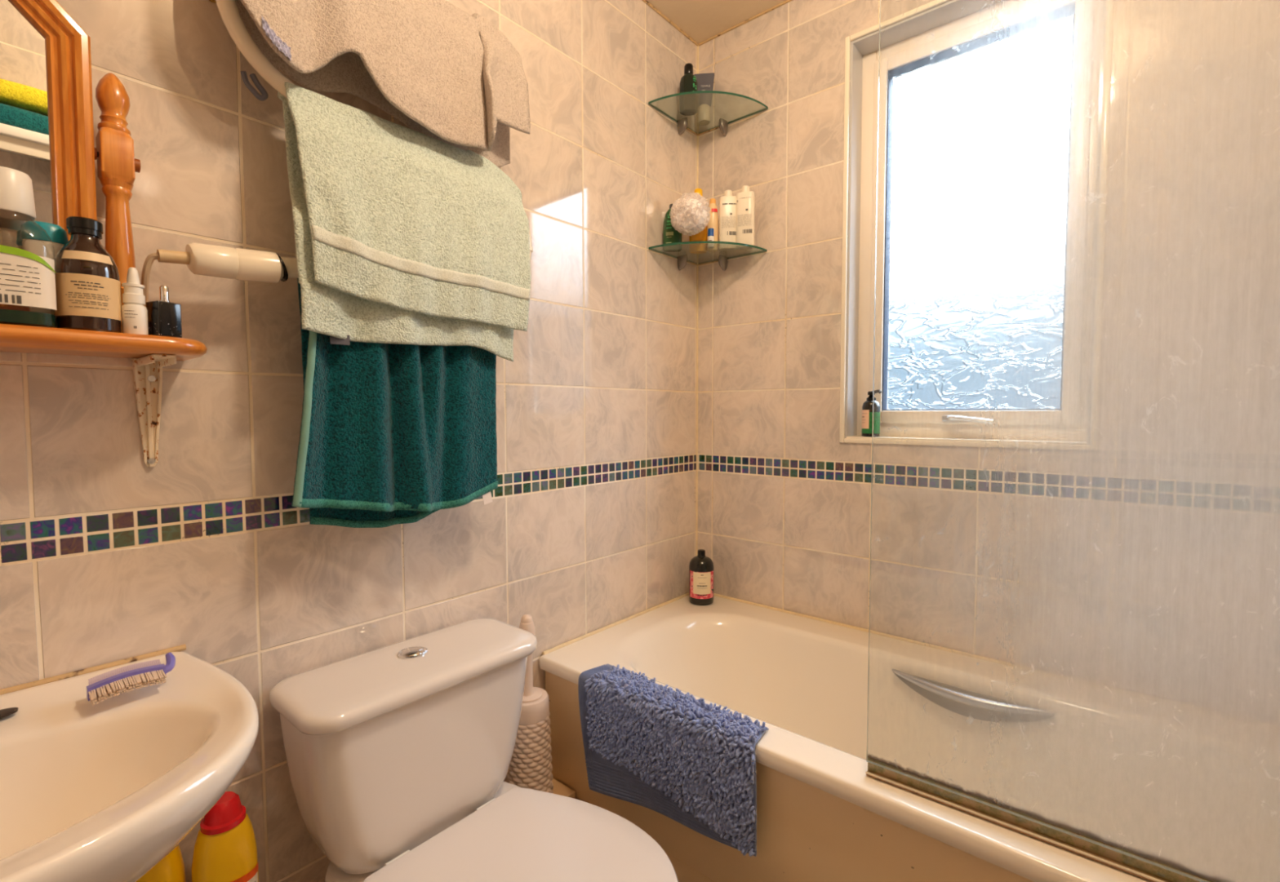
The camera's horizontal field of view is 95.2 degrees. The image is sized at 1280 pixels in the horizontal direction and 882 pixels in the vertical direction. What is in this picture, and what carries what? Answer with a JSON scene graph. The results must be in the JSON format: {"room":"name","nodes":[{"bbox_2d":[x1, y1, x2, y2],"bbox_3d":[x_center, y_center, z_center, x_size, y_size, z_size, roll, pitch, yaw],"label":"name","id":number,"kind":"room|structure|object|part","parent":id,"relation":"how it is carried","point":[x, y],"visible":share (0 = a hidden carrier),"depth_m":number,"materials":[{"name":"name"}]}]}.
{"room":"bathroom","nodes":[
{"label":"bathroom","id":0,"kind":"room"},
{"bbox_2d":[0,0,697,881],"bbox_3d":[-0.600,-0.110,1.054,0.100,2.395,2.590,2,4,40],"label":"wall","id":1,"kind":"structure","parent":0,"point":[588,525],"depth_m":0.99,"materials":[{"name":"tile"}]},
{"bbox_2d":[0,324,207,466],"bbox_3d":[-0.804,-0.039,0.620,0.151,0.175,0.560,2,4,40],"label":"wall shelf","id":2,"kind":"object","parent":1,"relation":"attached to","point":[149,353],"visible":1,"depth_m":0.74,"materials":[{"name":"brown wood"}]},
{"bbox_2d":[0,166,58,328],"bbox_3d":[-0.711,-0.216,0.659,0.060,0.173,0.074,3,4,43],"label":"mouthwash bottle","id":3,"kind":"object","parent":2,"relation":"on","point":[27,278],"visible":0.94,"depth_m":0.65,"materials":[{"name":"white plastic"}]},
{"bbox_2d":[0,262,40,304],"bbox_3d":[-0.696,-0.172,0.638,0.059,0.042,0.008,-2,4,-38],"label":"print","id":4,"kind":"object","parent":3,"relation":"on","point":[20,282],"depth_m":0.65,"materials":[{"name":"grey paper"}]},
{"bbox_2d":[20,221,68,328],"bbox_3d":[-0.714,-0.196,0.704,0.041,0.130,0.025,-3,4,-45],"label":"bottle","id":5,"kind":"object","parent":2,"relation":"on","point":[34,236],"visible":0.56,"depth_m":0.69,"materials":[{"name":"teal plastic"}]},
{"bbox_3d":[-0.714,-0.250,0.701,0.025,0.023,0.041,3,4,45],"label":"lid","id":6,"kind":"part","parent":5,"relation":"part of","materials":[{"name":"teal plastic"}]},
{"bbox_2d":[0,0,140,333],"bbox_3d":[-0.800,-0.345,0.628,0.052,0.436,0.409,2,4,40],"label":"mirror","id":7,"kind":"object","parent":2,"relation":"on","point":[46,128],"visible":0.74,"depth_m":0.72,"materials":[{"name":"brown wood"}]},
{"bbox_3d":[-0.704,-0.371,0.754,0.014,0.014,0.004,2,4,40],"label":"pivot knob","id":8,"kind":"part","parent":7,"relation":"part of","materials":[{"name":"brown wood"}]},
{"bbox_3d":[-0.690,-0.308,0.773,0.035,0.346,0.035,2,4,40],"label":"post","id":9,"kind":"part","parent":7,"relation":"part of","materials":[{"name":"brown wood"}]},
{"bbox_3d":[-0.677,-0.371,0.786,0.017,0.017,0.007,2,4,40],"label":"pivot knob","id":10,"kind":"part","parent":7,"relation":"part of","materials":[{"name":"brown wood"}]},
{"bbox_2d":[53,216,121,333],"bbox_3d":[-0.672,-0.200,0.712,0.060,0.136,0.060,-3,4,-43],"label":"bottle","id":11,"kind":"object","parent":2,"relation":"on","point":[88,283],"visible":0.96,"depth_m":0.69,"materials":[{"name":"brown glass"}]},
{"bbox_2d":[67,280,111,310],"bbox_3d":[-0.654,-0.173,0.694,0.039,0.030,0.007,-3,4,-43],"label":"print","id":12,"kind":"object","parent":11,"relation":"attached to","point":[82,295],"depth_m":0.69,"materials":[{"name":"grey paper"}]},
{"bbox_2d":[121,267,148,334],"bbox_3d":[-0.638,-0.175,0.738,0.025,0.085,0.026,-3,4,-40],"label":"nasal spray","id":13,"kind":"object","parent":2,"relation":"on","point":[134,312],"visible":0.92,"depth_m":0.73,"materials":[{"name":"white plastic"}]},
{"bbox_2d":[124,310,137,328],"bbox_3d":[-0.634,-0.151,0.728,0.013,0.022,0.002,-1,3,-23],"label":"print","id":14,"kind":"object","parent":13,"relation":"attached to","point":[130,316],"depth_m":0.73,"materials":[{"name":"grey paper"}]},
{"bbox_3d":[-0.667,-0.110,0.806,0.113,0.012,0.026,2,4,40],"label":"bracket arm","id":15,"kind":"part","parent":2,"relation":"part of","materials":[{"name":"white ceramic"}]},
{"bbox_2d":[146,285,182,337],"bbox_3d":[-0.622,-0.168,0.764,0.027,0.068,0.027,1,3,22],"label":"perfume bottle","id":16,"kind":"object","parent":2,"relation":"on","point":[164,317],"visible":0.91,"depth_m":0.76,"materials":[{"name":"black glass"}]},
{"bbox_2d":[141,0,533,306],"bbox_3d":[-0.469,-0.476,1.029,0.108,0.658,0.652,2,4,40],"label":"towel rail","id":17,"kind":"object","parent":1,"relation":"attached to","point":[204,260],"visible":0.47,"depth_m":0.84,"materials":[{"name":"beige metal"}]},
{"bbox_2d":[235,0,530,167],"bbox_3d":[-0.413,-0.677,1.003,0.121,0.295,0.534,2,4,42],"label":"bath towel","id":18,"kind":"object","parent":17,"relation":"hanging from","point":[449,74],"visible":0.98,"depth_m":1.00,"materials":[{"name":"beige fabric"}]},
{"bbox_2d":[291,278,497,528],"bbox_3d":[-0.419,-0.072,1.037,0.077,0.451,0.381,2,4,41],"label":"hand towel","id":19,"kind":"object","parent":17,"relation":"hanging from","point":[391,434],"visible":0.66,"depth_m":1.02,"materials":[{"name":"teal fabric"}]},
{"bbox_2d":[277,82,531,361],"bbox_3d":[-0.382,-0.356,1.049,0.101,0.406,0.453,2,4,40],"label":"bath towel","id":20,"kind":"object","parent":17,"relation":"hanging from","point":[403,235],"visible":1,"depth_m":0.98,"materials":[{"name":"fabric"}]},
{"bbox_2d":[551,777,575,799],"bbox_3d":[-0.725,0.977,0.790,0.114,0.250,1.641,2,4,40],"label":"trim","id":21,"kind":"structure","parent":1,"relation":"attached to","point":[559,788],"depth_m":1.38,"materials":[{"name":"wood"}]},
{"bbox_2d":[136,844,186,881],"bbox_3d":[-0.690,0.692,0.827,0.080,0.315,0.069,-3,4,-41],"label":"bottle","id":22,"kind":"object","parent":21,"relation":"on","point":[171,868],"visible":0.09,"depth_m":0.82,"materials":[{"name":"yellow plastic"}]},
{"bbox_2d":[191,791,258,881],"bbox_3d":[-0.610,0.685,0.864,0.080,0.325,0.069,-2,4,-36],"label":"bottle","id":23,"kind":"object","parent":21,"relation":"on","point":[225,850],"visible":0.93,"depth_m":0.84,"materials":[{"name":"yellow plastic"}]},
{"bbox_2d":[503,687,553,794],"bbox_3d":[-0.253,0.699,1.327,0.113,0.250,0.112,0,3,10],"label":"brush holder","id":24,"kind":"object","parent":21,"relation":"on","point":[531,767],"visible":0.66,"depth_m":1.28,"materials":[{"name":"beige plastic"}]},
{"bbox_2d":[519,614,542,702],"bbox_3d":[-0.254,0.482,1.316,0.066,0.186,0.066,2,4,40],"label":"toilet brush","id":25,"kind":"object","parent":24,"relation":"on","point":[531,694],"visible":0.52,"depth_m":1.31,"materials":[{"name":"beige plastic"}]},
{"bbox_3d":[-0.254,0.480,1.316,0.037,0.183,0.037,2,4,40],"label":"handle","id":26,"kind":"part","parent":25,"relation":"part of","materials":[{"name":"beige plastic"}]},
{"bbox_2d":[696,45,698,555],"bbox_3d":[0.185,-0.382,1.889,0.007,1.731,0.007,2,4,40],"label":"trim","id":27,"kind":"structure","parent":1,"relation":"attached to","point":[697,46],"depth_m":1.89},
{"bbox_2d":[641,0,792,46],"bbox_3d":[0.321,-1.191,0.683,1.722,0.008,1.602,2,4,40],"label":"trim","id":28,"kind":"structure","parent":1,"relation":"attached to","point":[646,2],"depth_m":1.73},
{"bbox_2d":[646,0,786,43],"bbox_3d":[0.124,-1.231,0.447,1.720,0.100,2.490,2,4,40],"label":"ceiling","id":29,"kind":"structure","parent":0,"point":[701,20],"depth_m":1.69,"materials":[{"name":"paint"}]},
{"bbox_2d":[697,0,1135,685],"bbox_3d":[0.887,-0.081,1.402,1.720,2.295,0.140,2,4,40],"label":"wall","id":30,"kind":"structure","parent":0,"point":[784,504],"depth_m":1.62,"materials":[{"name":"tile"}]},
{"bbox_2d":[648,240,766,271],"bbox_3d":[0.199,-0.544,1.706,0.248,0.044,0.248,2,4,40],"label":"corner shelf","id":31,"kind":"object","parent":30,"relation":"attached to","point":[682,260],"visible":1,"depth_m":1.78,"materials":[{"name":"clear glass"}]},
{"bbox_2d":[662,204,682,252],"bbox_3d":[0.096,-0.630,1.726,0.057,0.135,0.036,0,3,3],"label":"bottle","id":32,"kind":"object","parent":31,"relation":"on","point":[670,235],"visible":0.74,"depth_m":1.71,"materials":[{"name":"green plastic"}]},
{"bbox_2d":[666,231,673,243],"bbox_3d":[0.087,-0.596,1.712,0.022,0.032,0.002,1,3,14],"label":"print","id":33,"kind":"object","parent":32,"relation":"attached to","point":[669,235],"depth_m":1.71,"materials":[{"name":"green paper"}]},
{"bbox_2d":[669,192,711,235],"bbox_3d":[0.142,-0.646,1.667,0.118,0.116,0.118,2,4,40],"label":"bath puff","id":34,"kind":"object","parent":31,"relation":"on","point":[689,214],"visible":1,"depth_m":1.63,"materials":[{"name":"white plastic"}]},
{"bbox_2d":[688,188,706,253],"bbox_3d":[0.174,-0.656,1.743,0.054,0.184,0.033,0,3,6],"label":"shampoo bottle","id":35,"kind":"object","parent":31,"relation":"on","point":[695,248],"visible":0.44,"depth_m":1.73,"materials":[{"name":"orange plastic"}]},
{"bbox_2d":[707,228,714,248],"bbox_3d":[0.205,-0.588,1.694,0.018,0.053,0.019,0,3,7],"label":"tube","id":36,"kind":"object","parent":31,"relation":"on","point":[710,231],"visible":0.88,"depth_m":1.69,"materials":[{"name":"white plastic"}]},
{"bbox_2d":[706,198,718,252],"bbox_3d":[0.214,-0.637,1.725,0.032,0.149,0.029,0,3,7],"label":"bottle","id":37,"kind":"object","parent":31,"relation":"on","point":[713,221],"visible":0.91,"depth_m":1.71,"materials":[{"name":"brown plastic"}]},
{"bbox_2d":[719,190,737,250],"bbox_3d":[0.258,-0.646,1.711,0.052,0.168,0.034,0,3,3],"label":"shampoo bottle","id":38,"kind":"object","parent":31,"relation":"on","point":[727,203],"visible":1,"depth_m":1.70,"materials":[{"name":"beige plastic"}]},
{"bbox_2d":[721,203,736,235],"bbox_3d":[0.259,-0.643,1.696,0.043,0.091,0.004,0,3,3],"label":"print","id":39,"kind":"object","parent":38,"relation":"attached to","point":[732,232],"depth_m":1.70},
{"bbox_2d":[736,185,755,249],"bbox_3d":[0.305,-0.649,1.694,0.052,0.174,0.034,1,3,19],"label":"shampoo bottle","id":40,"kind":"object","parent":31,"relation":"on","point":[745,200],"visible":1,"depth_m":1.68,"materials":[{"name":"beige plastic"}]},
{"bbox_2d":[737,197,751,233],"bbox_3d":[0.300,-0.647,1.680,0.044,0.101,0.003,1,3,19],"label":"print","id":41,"kind":"object","parent":40,"relation":"attached to","point":[744,204],"depth_m":1.68,"materials":[{"name":"grey paper"}]},
{"bbox_2d":[648,90,768,136],"bbox_3d":[0.198,-0.952,1.686,0.248,0.044,0.248,2,4,40],"label":"corner shelf","id":42,"kind":"object","parent":30,"relation":"attached to","point":[682,123],"visible":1,"depth_m":1.76,"materials":[{"name":"clear glass"}]},
{"bbox_2d":[679,62,697,115],"bbox_3d":[0.144,-1.041,1.730,0.055,0.139,0.036,0,3,5],"label":"shampoo bottle","id":43,"kind":"object","parent":42,"relation":"on","point":[688,103],"visible":0.94,"depth_m":1.72,"materials":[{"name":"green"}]},
{"bbox_2d":[693,72,714,125],"bbox_3d":[0.196,-1.048,1.787,0.049,0.146,0.038,3,4,44],"label":"tube","id":44,"kind":"object","parent":42,"relation":"on","point":[705,81],"visible":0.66,"depth_m":1.78,"materials":[{"name":"beige plastic"}]},
{"bbox_2d":[542,592,1094,686],"bbox_3d":[0.628,0.532,1.129,1.715,0.010,0.660,2,4,40],"label":"trim","id":45,"kind":"structure","parent":30,"relation":"attached to","point":[599,630],"depth_m":1.54,"materials":[{"name":"white plastic"}]},
{"bbox_2d":[839,0,1108,451],"bbox_3d":[0.800,-0.525,1.445,0.557,1.072,0.142,2,4,40],"label":"window","id":46,"kind":"structure","parent":30,"relation":"in","point":[946,31],"depth_m":1.50,"materials":[{"name":"white plastic"}]},
{"bbox_2d":[861,390,881,437],"bbox_3d":[0.622,-0.074,1.570,0.049,0.126,0.046,1,3,22],"label":"pump bottle","id":47,"kind":"object","parent":46,"relation":"on","point":[867,408],"visible":0.92,"depth_m":1.55,"materials":[{"name":"black"}]},
{"bbox_3d":[0.601,-0.058,1.563,0.004,0.050,0.026,-1,3,-23],"label":"label panel","id":48,"kind":"part","parent":47,"relation":"part of","materials":[{"name":"beige paper"}]},
{"bbox_3d":[0.783,-0.003,1.449,0.519,0.006,0.079,2,4,40],"label":"sill","id":49,"kind":"part","parent":46,"relation":"part of","materials":[{"name":"white plastic"}]},
{"bbox_3d":[0.804,-0.053,1.440,0.116,0.022,0.034,2,4,40],"label":"handle","id":50,"kind":"part","parent":46,"relation":"part of","materials":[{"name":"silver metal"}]},
{"bbox_3d":[0.098,1.163,0.528,1.920,0.100,2.590,2,4,40],"label":"floor","id":51,"kind":"structure","parent":0,"visible":0},
{"bbox_2d":[0,644,258,881],"bbox_3d":[-0.687,0.719,0.561,0.456,0.788,0.569,2,4,40],"label":"basin","id":52,"kind":"object","parent":51,"relation":"on","point":[105,791],"visible":0.97,"depth_m":0.68,"materials":[{"name":"ceramic"}]},
{"bbox_2d":[86,653,175,706],"bbox_3d":[-0.650,0.303,0.751,0.042,0.032,0.088,3,4,44],"label":"brush","id":53,"kind":"object","parent":52,"relation":"on","point":[151,673],"visible":1,"depth_m":0.74,"materials":[{"name":"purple plastic"}]},
{"bbox_2d":[269,617,678,881],"bbox_3d":[-0.239,0.740,0.936,0.637,0.706,0.438,2,4,40],"label":"toilet","id":54,"kind":"object","parent":51,"relation":"on","point":[398,756],"visible":1,"depth_m":0.97,"materials":[{"name":"white ceramic"}]},
{"bbox_3d":[-0.403,0.404,1.058,0.209,0.030,0.436,2,4,40],"label":"cistern lid","id":55,"kind":"part","parent":54,"relation":"part of","materials":[{"name":"white ceramic"}]},
{"bbox_3d":[-0.166,0.685,0.872,0.445,0.022,0.438,2,4,40],"label":"seat lid","id":56,"kind":"part","parent":54,"relation":"part of","materials":[{"name":"white plastic"}]},
{"bbox_2d":[539,595,1151,881],"bbox_3d":[0.625,0.807,1.134,1.714,0.548,0.674,2,4,40],"label":"bathtub","id":57,"kind":"object","parent":51,"relation":"on","point":[937,714],"visible":0.73,"depth_m":1.25,"materials":[{"name":"ceramic"}]},
{"bbox_2d":[577,664,768,857],"bbox_3d":[0.055,0.641,1.189,0.450,0.264,0.098,2,4,40],"label":"bath mat","id":58,"kind":"object","parent":57,"relation":"hanging from","point":[685,759],"visible":1,"depth_m":1.14,"materials":[{"name":"blue fabric"}]},
{"bbox_2d":[688,549,714,605],"bbox_3d":[0.190,0.418,1.811,0.077,0.164,0.078,0,3,3],"label":"wash bottle","id":59,"kind":"object","parent":57,"relation":"on","point":[701,568],"visible":1,"depth_m":1.78,"materials":[{"name":"black plastic"}]},
{"bbox_2d":[697,574,706,595],"bbox_3d":[0.189,0.438,1.774,0.031,0.065,0.003,0,3,3],"label":"print","id":60,"kind":"object","parent":59,"relation":"attached to","point":[701,579],"depth_m":1.77,"materials":[{"name":"beige"}]},
{"bbox_3d":[0.189,0.432,1.778,0.053,0.067,0.010,0,3,3],"label":"label panel","id":61,"kind":"part","parent":59,"relation":"part of","materials":[{"name":"beige"}]},
{"bbox_3d":[0.426,0.833,0.900,1.712,0.520,0.020,2,4,40],"label":"bath panel","id":62,"kind":"part","parent":57,"relation":"part of","materials":[{"name":"beige plastic"}]},
{"bbox_3d":[0.710,0.558,1.276,0.316,0.025,0.036,2,4,40],"label":"grab handle","id":63,"kind":"part","parent":57,"relation":"part of","materials":[{"name":"silver metal"}]},
{"bbox_2d":[865,0,1279,881],"bbox_3d":[0.736,-0.174,0.624,0.940,1.460,0.024,2,4,38],"label":"screen","id":64,"kind":"object","parent":57,"relation":"on","point":[1179,308],"visible":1,"depth_m":0.70,"materials":[{"name":"clear glass"}]}
]}

